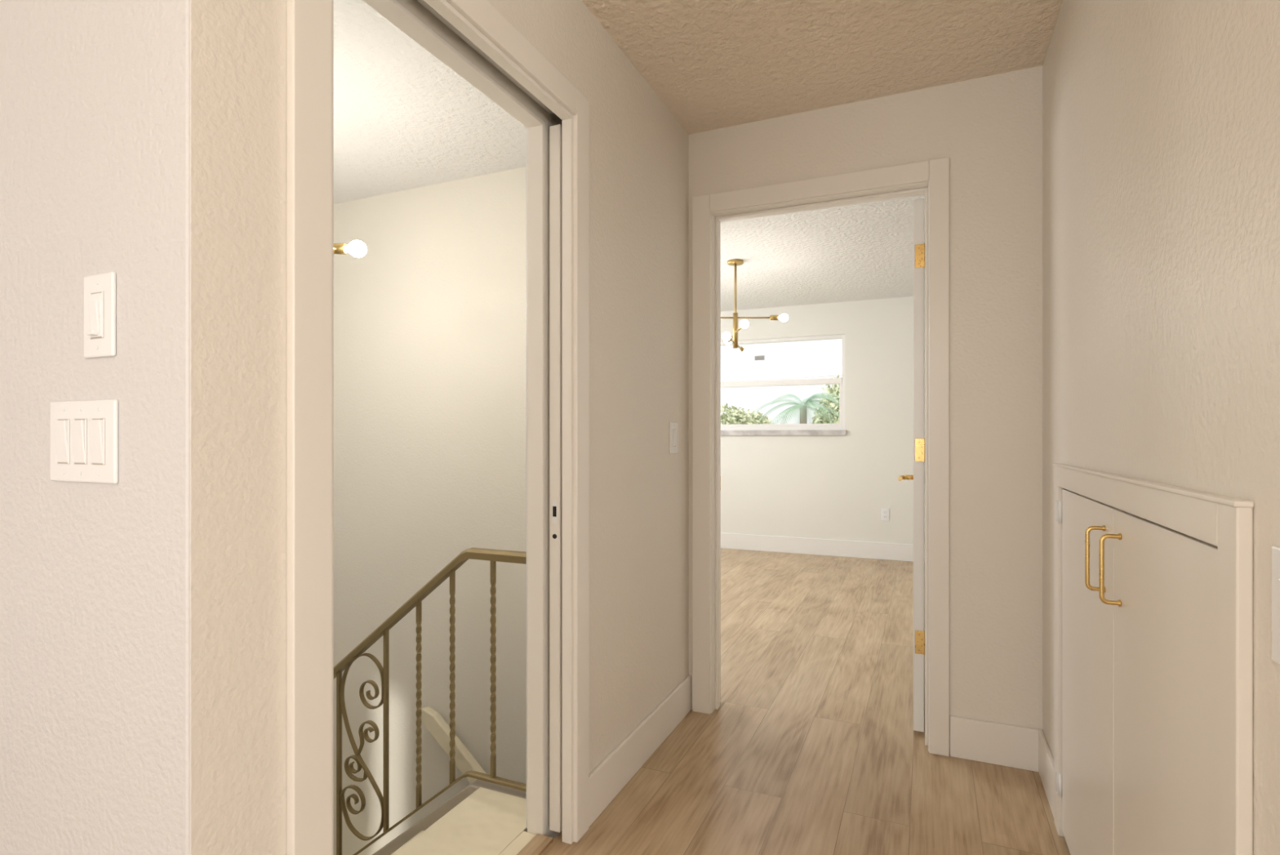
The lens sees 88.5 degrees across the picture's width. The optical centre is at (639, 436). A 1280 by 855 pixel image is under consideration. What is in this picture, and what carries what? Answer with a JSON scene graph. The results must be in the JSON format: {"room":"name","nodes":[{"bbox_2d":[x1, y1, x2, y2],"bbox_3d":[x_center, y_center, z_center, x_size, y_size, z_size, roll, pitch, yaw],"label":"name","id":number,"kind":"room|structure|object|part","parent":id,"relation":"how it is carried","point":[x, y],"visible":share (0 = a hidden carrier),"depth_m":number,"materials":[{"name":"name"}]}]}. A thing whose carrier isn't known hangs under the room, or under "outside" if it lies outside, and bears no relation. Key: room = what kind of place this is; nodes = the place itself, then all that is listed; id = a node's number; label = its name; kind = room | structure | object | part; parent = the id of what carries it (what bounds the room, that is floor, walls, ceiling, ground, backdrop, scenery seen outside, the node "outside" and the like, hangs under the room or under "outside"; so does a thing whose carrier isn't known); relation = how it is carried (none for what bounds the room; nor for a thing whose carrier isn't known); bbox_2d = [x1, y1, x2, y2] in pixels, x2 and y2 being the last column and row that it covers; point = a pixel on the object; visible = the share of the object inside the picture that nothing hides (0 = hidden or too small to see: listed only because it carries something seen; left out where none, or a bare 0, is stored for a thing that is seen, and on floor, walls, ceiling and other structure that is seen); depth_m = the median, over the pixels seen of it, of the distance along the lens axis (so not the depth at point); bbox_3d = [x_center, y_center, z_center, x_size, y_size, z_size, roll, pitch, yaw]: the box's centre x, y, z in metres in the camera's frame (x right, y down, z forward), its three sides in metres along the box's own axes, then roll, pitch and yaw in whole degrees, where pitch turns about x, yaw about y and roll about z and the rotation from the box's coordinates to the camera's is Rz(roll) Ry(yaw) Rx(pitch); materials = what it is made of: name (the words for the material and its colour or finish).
{"room":"hallway","nodes":[
{"label":"hallway","id":0,"kind":"room"},
{"bbox_2d":[0,0,191,854],"bbox_3d":[-1.751,-0.064,1.402,2.466,2.440,0.004,0,0,24],"label":"wall","id":1,"kind":"structure","parent":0,"point":[95,95],"depth_m":0.99,"materials":[{"name":"white paint"}]},
{"bbox_2d":[333,0,526,204],"bbox_3d":[-1.499,-1.344,2.482,2.740,0.120,2.060,0,0,24],"label":"ceiling","id":2,"kind":"structure","parent":0,"point":[404,119],"depth_m":2.66,"materials":[{"name":"white paint"}]},
{"bbox_2d":[191,0,688,854],"bbox_3d":[-0.221,-0.064,1.856,0.030,2.440,2.058,0,0,24],"label":"wall","id":3,"kind":"structure","parent":0,"point":[638,149],"depth_m":1.04,"materials":[{"name":"paint"}]},
{"bbox_2d":[286,0,589,854],"bbox_3d":[-0.355,0.083,1.490,0.018,2.147,0.987,0,0,24],"label":"doorway","id":4,"kind":"structure","parent":3,"relation":"in","point":[308,22],"depth_m":1.08,"materials":[{"name":"white wood"}]},
{"bbox_2d":[589,675,691,826],"bbox_3d":[0.027,1.083,2.367,0.014,0.145,0.923,0,0,24],"label":"baseboard","id":5,"kind":"structure","parent":3,"relation":"attached to","point":[610,776],"depth_m":2.25,"materials":[{"name":"paint"}]},
{"bbox_2d":[669,422,678,453],"bbox_3d":[0.138,0.004,2.620,0.012,0.124,0.085,0,0,24],"label":"light switch","id":6,"kind":"object","parent":3,"relation":"attached to","point":[673,426],"visible":1,"depth_m":2.61,"materials":[{"name":"white plastic"}]},
{"bbox_2d":[395,0,562,839],"bbox_3d":[-0.287,1.311,1.950,0.048,5.190,1.940,0,0,24],"label":"wall","id":7,"kind":"structure","parent":0,"point":[414,6],"depth_m":1.91,"materials":[{"name":"paint"}]},
{"bbox_2d":[332,0,573,854],"bbox_3d":[-0.426,0.120,1.521,0.148,2.072,0.837,0,0,24],"label":"trim","id":8,"kind":"structure","parent":7,"relation":"attached to","point":[392,11],"depth_m":1.87,"materials":[{"name":"white wood"}]},
{"bbox_2d":[416,0,554,114],"bbox_3d":[-0.417,-0.951,1.517,0.027,0.030,0.837,0,0,24],"label":"track","id":9,"kind":"object","parent":8,"relation":"attached to","point":[421,2],"depth_m":1.60,"materials":[{"name":"grey metal"}]},
{"bbox_2d":[526,127,527,828],"bbox_3d":[-0.497,0.083,1.552,0.018,2.147,0.987,0,0,24],"label":"doorway","id":10,"kind":"structure","parent":7,"relation":"in","point":[526,127],"depth_m":1.94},
{"bbox_2d":[549,124,562,831],"bbox_3d":[-0.084,0.120,2.277,0.037,2.048,0.816,0,0,24],"label":"pocket door","id":11,"kind":"structure","parent":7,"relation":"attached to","point":[555,131],"depth_m":1.90,"materials":[{"name":"paint"}]},
{"bbox_2d":[551,500,557,523],"bbox_3d":[-0.247,0.218,1.903,0.018,0.065,0.001,0,0,24],"label":"latch plate","id":12,"kind":"object","parent":11,"relation":"attached to","point":[554,519],"visible":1,"depth_m":1.90,"materials":[{"name":"silver metal"}]},
{"bbox_2d":[498,831,535,854],"bbox_3d":[-0.484,1.176,1.546,0.048,0.040,0.813,0,0,24],"label":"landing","id":13,"kind":"object","parent":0,"point":[522,839],"depth_m":1.87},
{"bbox_2d":[516,833,553,854],"bbox_3d":[-0.436,1.173,1.525,0.055,0.046,0.813,0,0,24],"label":"threshold","id":14,"kind":"object","parent":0,"point":[539,842],"depth_m":1.85,"materials":[{"name":"brown wood"}]},
{"bbox_2d":[552,506,556,516],"bbox_3d":[-0.247,0.216,1.903,0.012,0.030,0.002,0,0,24],"label":"latch slot","id":15,"kind":"object","parent":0,"point":[554,508],"depth_m":1.90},
{"bbox_2d":[333,65,1042,854],"bbox_3d":[-0.419,1.311,3.099,4.222,5.190,0.060,0,0,24],"label":"wall","id":16,"kind":"structure","parent":0,"point":[430,322],"depth_m":3.17,"materials":[{"name":"paint"}]},
{"bbox_2d":[421,706,485,783],"bbox_3d":[-0.547,1.865,3.082,1.178,1.013,0.075,0,0,24],"label":"wall handrail","id":17,"kind":"object","parent":16,"relation":"attached to","point":[433,720],"visible":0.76,"depth_m":3.22,"materials":[{"name":"beige paint"}]},
{"bbox_2d":[711,181,928,751],"bbox_3d":[0.705,0.103,2.639,0.859,2.105,0.128,0,0,24],"label":"trim","id":18,"kind":"structure","parent":16,"relation":"attached to","point":[917,188],"depth_m":2.75,"materials":[{"name":"white wood"}]},
{"bbox_2d":[692,157,949,755],"bbox_3d":[0.672,0.073,2.578,0.981,2.167,0.018,0,0,24],"label":"bedroom doorway","id":19,"kind":"structure","parent":16,"relation":"in","point":[936,171],"depth_m":2.46,"materials":[{"name":"white wood"}]},
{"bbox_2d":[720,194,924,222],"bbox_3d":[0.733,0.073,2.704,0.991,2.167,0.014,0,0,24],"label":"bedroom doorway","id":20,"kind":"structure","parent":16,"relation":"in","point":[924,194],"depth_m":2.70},
{"bbox_2d":[913,198,924,731],"bbox_3d":[1.243,0.110,2.918,0.038,2.064,0.807,0,0,24],"label":"door","id":21,"kind":"structure","parent":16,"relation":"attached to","point":[918,204],"depth_m":2.55,"materials":[{"name":"white paint"}]},
{"bbox_2d":[915,244,924,267],"bbox_3d":[1.085,-0.701,2.546,0.035,0.090,0.002,0,0,24],"label":"hinge leaf","id":22,"kind":"object","parent":21,"relation":"attached to","point":[918,255],"visible":1,"depth_m":2.54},
{"bbox_2d":[915,630,924,653],"bbox_3d":[1.085,0.796,2.546,0.035,0.090,0.002,0,0,24],"label":"hinge leaf","id":23,"kind":"object","parent":21,"relation":"attached to","point":[918,642],"visible":1,"depth_m":2.54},
{"bbox_2d":[915,438,924,461],"bbox_3d":[1.085,0.051,2.546,0.035,0.090,0.002,0,0,24],"label":"hinge leaf","id":24,"kind":"object","parent":21,"relation":"attached to","point":[918,449],"visible":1,"depth_m":2.54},
{"bbox_2d":[950,715,1043,771],"bbox_3d":[1.257,1.083,2.324,0.290,0.145,0.014,0,0,24],"label":"baseboard","id":25,"kind":"structure","parent":16,"relation":"attached to","point":[976,740],"depth_m":2.32,"materials":[{"name":"paint"}]},
{"bbox_2d":[539,547,1070,854],"bbox_3d":[0.561,1.231,1.528,6.600,0.150,10.250,0,0,24],"label":"floor","id":26,"kind":"structure","parent":0,"point":[811,745],"depth_m":2.36,"materials":[{"name":"brown wood"}]},
{"bbox_2d":[372,778,530,854],"bbox_3d":[-1.483,2.361,2.474,2.525,2.411,1.936,0,0,24],"label":"staircase","id":27,"kind":"structure","parent":26,"relation":"attached to","point":[484,817],"depth_m":1.98,"materials":[{"name":"beige carpet"}]},
{"bbox_2d":[333,546,526,854],"bbox_3d":[-0.966,1.233,2.390,1.550,1.716,0.042,0,0,24],"label":"stair railing","id":28,"kind":"object","parent":27,"relation":"on","point":[492,555],"visible":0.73,"depth_m":2.35,"materials":[{"name":"brown metal"}]},
{"bbox_3d":[-0.966,0.867,2.390,1.550,0.983,0.042,0,0,24],"label":"handrail","id":29,"kind":"part","parent":28,"relation":"part of","materials":[{"name":"brown metal"}]},
{"bbox_3d":[-0.966,1.610,2.390,1.550,0.963,0.026,0,0,24],"label":"rail","id":30,"kind":"part","parent":28,"relation":"part of","materials":[{"name":"brown metal"}]},
{"bbox_2d":[1053,462,1253,854],"bbox_3d":[1.034,0.617,1.365,0.162,1.078,1.277,0,0,24],"label":"base cabinet","id":31,"kind":"object","parent":26,"relation":"on","point":[1153,580],"visible":1,"depth_m":1.14,"materials":[{"name":"paint"}]},
{"bbox_3d":[1.217,1.006,1.918,0.002,0.060,0.022,0,0,24],"label":"hinge plate","id":32,"kind":"part","parent":31,"relation":"part of","materials":[{"name":"white plastic"}]},
{"bbox_3d":[1.217,0.216,1.918,0.002,0.060,0.022,0,0,24],"label":"hinge plate","id":33,"kind":"part","parent":31,"relation":"part of","materials":[{"name":"white plastic"}]},
{"bbox_3d":[1.113,0.643,1.631,0.020,0.986,0.573,0,0,24],"label":"door","id":34,"kind":"part","parent":31,"relation":"part of","materials":[{"name":"paint"}]},
{"bbox_3d":[1.001,0.267,1.445,0.036,0.143,0.009,0,0,24],"label":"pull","id":35,"kind":"part","parent":31,"relation":"part of","materials":[{"name":"gold metal"}]},
{"bbox_3d":[0.948,0.267,1.326,0.036,0.143,0.009,0,0,24],"label":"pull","id":36,"kind":"part","parent":31,"relation":"part of","materials":[{"name":"gold metal"}]},
{"bbox_3d":[0.884,0.643,1.109,0.020,0.986,0.559,0,0,24],"label":"door","id":37,"kind":"part","parent":31,"relation":"part of","materials":[{"name":"paint"}]},
{"bbox_2d":[720,296,913,544],"bbox_3d":[1.629,-0.074,6.575,4.400,2.460,0.150,0,0,24],"label":"wall","id":38,"kind":"structure","parent":0,"point":[820,486],"depth_m":6.34,"materials":[{"name":"paint"}]},
{"bbox_2d":[720,333,844,430],"bbox_3d":[1.279,-0.530,6.692,1.565,0.928,0.055,0,0,24],"label":"window","id":39,"kind":"structure","parent":38,"relation":"in","point":[829,336],"depth_m":6.55,"materials":[{"name":"white paint"}]},
{"bbox_3d":[1.277,-0.544,6.688,1.505,0.056,0.045,0,0,24],"label":"meeting rail","id":40,"kind":"part","parent":39,"relation":"part of","materials":[{"name":"white plastic"}]},
{"bbox_3d":[1.278,-0.311,6.690,1.505,0.410,0.040,0,0,24],"label":"lower sash","id":41,"kind":"part","parent":39,"relation":"part of","materials":[{"name":"clear glass"}]},
{"bbox_2d":[720,430,845,435],"bbox_3d":[1.277,-0.040,6.713,1.605,0.052,0.180,0,0,24],"label":"sill stone","id":42,"kind":"structure","parent":38,"relation":"attached to","point":[722,432],"depth_m":6.55,"materials":[{"name":"stone"}]},
{"bbox_2d":[720,532,913,561],"bbox_3d":[0.827,1.076,4.748,4.160,0.160,3.840,0,0,24],"label":"baseboard","id":43,"kind":"structure","parent":38,"relation":"attached to","point":[829,547],"depth_m":6.42,"materials":[{"name":"white paint"}]},
{"bbox_2d":[880,507,888,520],"bbox_3d":[2.308,0.731,6.189,0.075,0.120,0.009,0,0,24],"label":"wall outlet","id":44,"kind":"object","parent":38,"relation":"attached to","point":[884,511],"visible":1,"depth_m":6.19,"materials":[{"name":"white plastic"}]},
{"bbox_2d":[582,0,1062,134],"bbox_3d":[-0.252,-1.344,-0.326,6.600,0.120,6.200,0,0,24],"label":"ceiling","id":45,"kind":"structure","parent":0,"point":[714,64],"depth_m":2.15,"materials":[{"name":"white paint"}]},
{"bbox_2d":[333,240,366,257],"bbox_3d":[-1.392,-0.924,2.398,0.584,0.720,0.556,0,0,43],"label":"chandelier","id":46,"kind":"object","parent":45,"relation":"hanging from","point":[357,248],"visible":0.21,"depth_m":2.38,"materials":[{"name":"white glass"}]},
{"bbox_2d":[333,243,347,254],"bbox_3d":[-1.105,-0.686,2.398,0.064,0.040,0.040,0,0,0],"label":"socket","id":47,"kind":"object","parent":46,"relation":"attached to","point":[339,248],"depth_m":2.38,"materials":[{"name":"gold metal"}]},
{"bbox_3d":[-1.037,-0.686,2.401,0.074,0.060,0.060,0,0,24],"label":"bulb","id":48,"kind":"part","parent":46,"relation":"part of","materials":[{"name":"white glass"}]},
{"bbox_2d":[720,258,788,354],"bbox_3d":[0.709,-0.982,4.876,0.597,0.645,0.755,0,0,42],"label":"chandelier","id":49,"kind":"object","parent":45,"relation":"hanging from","point":[727,339],"visible":0.88,"depth_m":4.86,"materials":[{"name":"gold metal"}]},
{"bbox_3d":[0.596,-0.689,4.519,0.060,0.060,0.074,0,0,24],"label":"bulb","id":50,"kind":"part","parent":49,"relation":"part of","materials":[{"name":"white glass"}]},
{"bbox_3d":[0.569,-0.884,4.876,0.280,0.013,0.013,0,0,0],"label":"arm","id":51,"kind":"part","parent":49,"relation":"part of","materials":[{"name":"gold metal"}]},
{"bbox_3d":[0.709,-0.989,4.876,0.017,0.590,0.017,0,0,24],"label":"rod","id":52,"kind":"part","parent":49,"relation":"part of","materials":[{"name":"gold metal"}]},
{"bbox_2d":[738,346,745,351],"bbox_3d":[0.802,-0.689,5.169,0.040,0.040,0.064,0,0,18],"label":"socket","id":53,"kind":"object","parent":49,"relation":"attached to","point":[743,349],"depth_m":5.14,"materials":[{"name":"gold metal"}]},
{"bbox_3d":[0.822,-0.689,5.233,0.060,0.060,0.074,0,0,24],"label":"bulb","id":54,"kind":"part","parent":49,"relation":"part of","materials":[{"name":"white"}]},
{"bbox_3d":[0.714,-0.769,4.481,0.060,0.060,0.074,0,0,24],"label":"bulb","id":55,"kind":"part","parent":49,"relation":"part of","materials":[{"name":"white glass"}]},
{"bbox_3d":[0.849,-0.884,4.876,0.280,0.013,0.013,0,0,0],"label":"arm","id":56,"kind":"part","parent":49,"relation":"part of","materials":[{"name":"gold metal"}]},
{"bbox_2d":[769,315,778,319],"bbox_3d":[0.996,-0.884,4.876,0.064,0.040,0.040,0,0,0],"label":"socket","id":57,"kind":"object","parent":49,"relation":"attached to","point":[771,317],"depth_m":4.86,"materials":[{"name":"gold metal"}]},
{"bbox_3d":[1.063,-0.884,4.879,0.074,0.060,0.060,0,0,24],"label":"bulb","id":58,"kind":"part","parent":49,"relation":"part of","materials":[{"name":"white glass"}]},
{"bbox_2d":[720,195,924,311],"bbox_3d":[0.845,-1.364,4.789,4.400,0.120,4.050,0,0,24],"label":"ceiling","id":59,"kind":"structure","parent":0,"point":[861,251],"depth_m":4.74,"materials":[{"name":"white paint"}]},
{"bbox_2d":[924,243,924,267],"bbox_3d":[1.105,-0.701,2.540,0.013,0.092,0.013,0,0,24],"label":"hinge knuckle","id":60,"kind":"object","parent":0,"point":[924,243],"depth_m":2.54},
{"bbox_2d":[924,630,924,654],"bbox_3d":[1.105,0.796,2.540,0.013,0.092,0.013,0,0,24],"label":"hinge knuckle","id":61,"kind":"object","parent":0,"point":[924,630],"depth_m":2.54},
{"bbox_2d":[1042,0,1279,854],"bbox_3d":[1.069,-0.064,1.387,0.120,2.440,1.880,0,0,24],"label":"wall","id":62,"kind":"structure","parent":0,"point":[1161,118],"depth_m":1.08,"materials":[{"name":"paint"}]},
{"bbox_2d":[1038,730,1053,817],"bbox_3d":[1.005,1.083,1.408,0.014,0.145,1.866,0,0,24],"label":"baseboard","id":63,"kind":"structure","parent":62,"relation":"attached to","point":[1046,760],"depth_m":2.12,"materials":[{"name":"paint"}]},
{"bbox_2d":[1271,545,1279,664],"bbox_3d":[0.698,0.188,0.704,0.012,0.130,0.090,0,0,24],"label":"light switch","id":64,"kind":"object","parent":62,"relation":"attached to","point":[1275,549],"visible":1,"depth_m":0.73,"materials":[{"name":"white plastic"}]},
{"bbox_3d":[-1.740,-0.064,1.463,2.437,2.440,0.118,0,0,24],"label":"wall","id":65,"kind":"structure","parent":0,"visible":0},
{"bbox_2d":[50,399,118,483],"bbox_3d":[-0.849,0.007,0.997,0.172,0.124,0.012,0,0,24],"label":"light switch","id":66,"kind":"object","parent":65,"relation":"attached to","point":[84,434],"visible":1,"depth_m":0.99,"materials":[{"name":"white plastic"}]},
{"bbox_3d":[-0.877,0.007,1.008,0.002,0.068,0.002,0,0,24],"label":"frame","id":67,"kind":"part","parent":66,"relation":"part of","materials":[{"name":"white plastic"}]},
{"bbox_3d":[-0.835,0.007,0.990,0.002,0.068,0.002,0,0,24],"label":"frame","id":68,"kind":"part","parent":66,"relation":"part of","materials":[{"name":"white plastic"}]},
{"bbox_3d":[-0.793,0.007,0.971,0.002,0.068,0.002,0,0,24],"label":"frame","id":69,"kind":"part","parent":66,"relation":"part of","materials":[{"name":"white plastic"}]},
{"bbox_2d":[84,271,115,358],"bbox_3d":[-0.810,-0.181,0.978,0.075,0.124,0.016,0,0,24],"label":"light switch","id":70,"kind":"object","parent":65,"relation":"attached to","point":[100,290],"visible":1,"depth_m":0.97,"materials":[{"name":"white plastic"}]},
{"bbox_3d":[-0.825,-0.181,0.985,0.002,0.068,0.002,0,0,24],"label":"frame","id":71,"kind":"part","parent":70,"relation":"part of","materials":[{"name":"white plastic"}]},
{"bbox_3d":[-0.795,-0.181,0.972,0.002,0.068,0.002,0,0,24],"label":"frame","id":72,"kind":"part","parent":70,"relation":"part of","materials":[{"name":"white plastic"}]},
{"label":"outside","id":73,"kind":"structure","parent":0,"visible":0},
{"bbox_3d":[25.614,4.256,58.378,120.000,0.200,112.500,0,0,24],"label":"ground","id":74,"kind":"structure","parent":73,"visible":0},
{"bbox_2d":[720,402,773,424],"bbox_3d":[3.384,1.323,29.100,5.943,5.666,3.468,0,0,24],"label":"bush","id":75,"kind":"object","parent":74,"relation":"on","point":[734,417],"visible":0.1,"depth_m":28.27,"materials":[{"name":"green plant"}]},
{"bbox_2d":[720,374,842,382],"bbox_3d":[1.416,0.556,18.161,32.260,7.200,0.256,0,0,23],"label":"power line","id":76,"kind":"object","parent":74,"relation":"on","point":[832,375],"visible":0.11,"depth_m":17.17,"materials":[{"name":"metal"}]},
{"bbox_2d":[749,392,839,423],"bbox_3d":[5.123,1.389,20.749,3.014,5.534,3.488,0,0,45],"label":"palm tree","id":77,"kind":"object","parent":74,"relation":"on","point":[802,406],"visible":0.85,"depth_m":20.59,"materials":[{"name":"green plant"}]},
{"bbox_2d":[811,375,842,423],"bbox_3d":[8.310,0.711,25.852,3.181,6.890,3.016,0,0,24],"label":"tree","id":78,"kind":"object","parent":74,"relation":"on","point":[835,390],"visible":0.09,"depth_m":25.53,"materials":[{"name":"green plant"}]},
{"bbox_3d":[1.283,-0.766,6.701,1.505,0.387,0.004,0,0,24],"label":"glass","id":79,"kind":"object","parent":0,"visible":0},
{"bbox_2d":[755,355,764,359],"bbox_3d":[1.224,-0.806,6.723,0.100,0.045,0.002,0,0,24],"label":"sticker","id":80,"kind":"object","parent":79,"relation":"attached to","point":[757,357],"visible":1,"depth_m":6.72,"materials":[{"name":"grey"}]},
{"bbox_3d":[1.357,0.200,3.238,0.010,0.064,0.064,0,0,24],"label":"rose","id":81,"kind":"object","parent":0,"visible":0},
{"bbox_2d":[903,474,913,479],"bbox_3d":[1.330,0.200,3.250,0.050,0.024,0.024,0,0,24],"label":"stem","id":82,"kind":"object","parent":81,"relation":"attached to","point":[906,477],"visible":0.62,"depth_m":3.24,"materials":[{"name":"gold metal"}]},
{"bbox_2d":[897,475,904,480],"bbox_3d":[1.279,0.201,3.216,0.027,0.022,0.120,0,0,30],"label":"lever","id":83,"kind":"object","parent":82,"relation":"attached to","point":[900,477],"visible":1,"depth_m":3.17,"materials":[{"name":"gold metal"}]}
]}

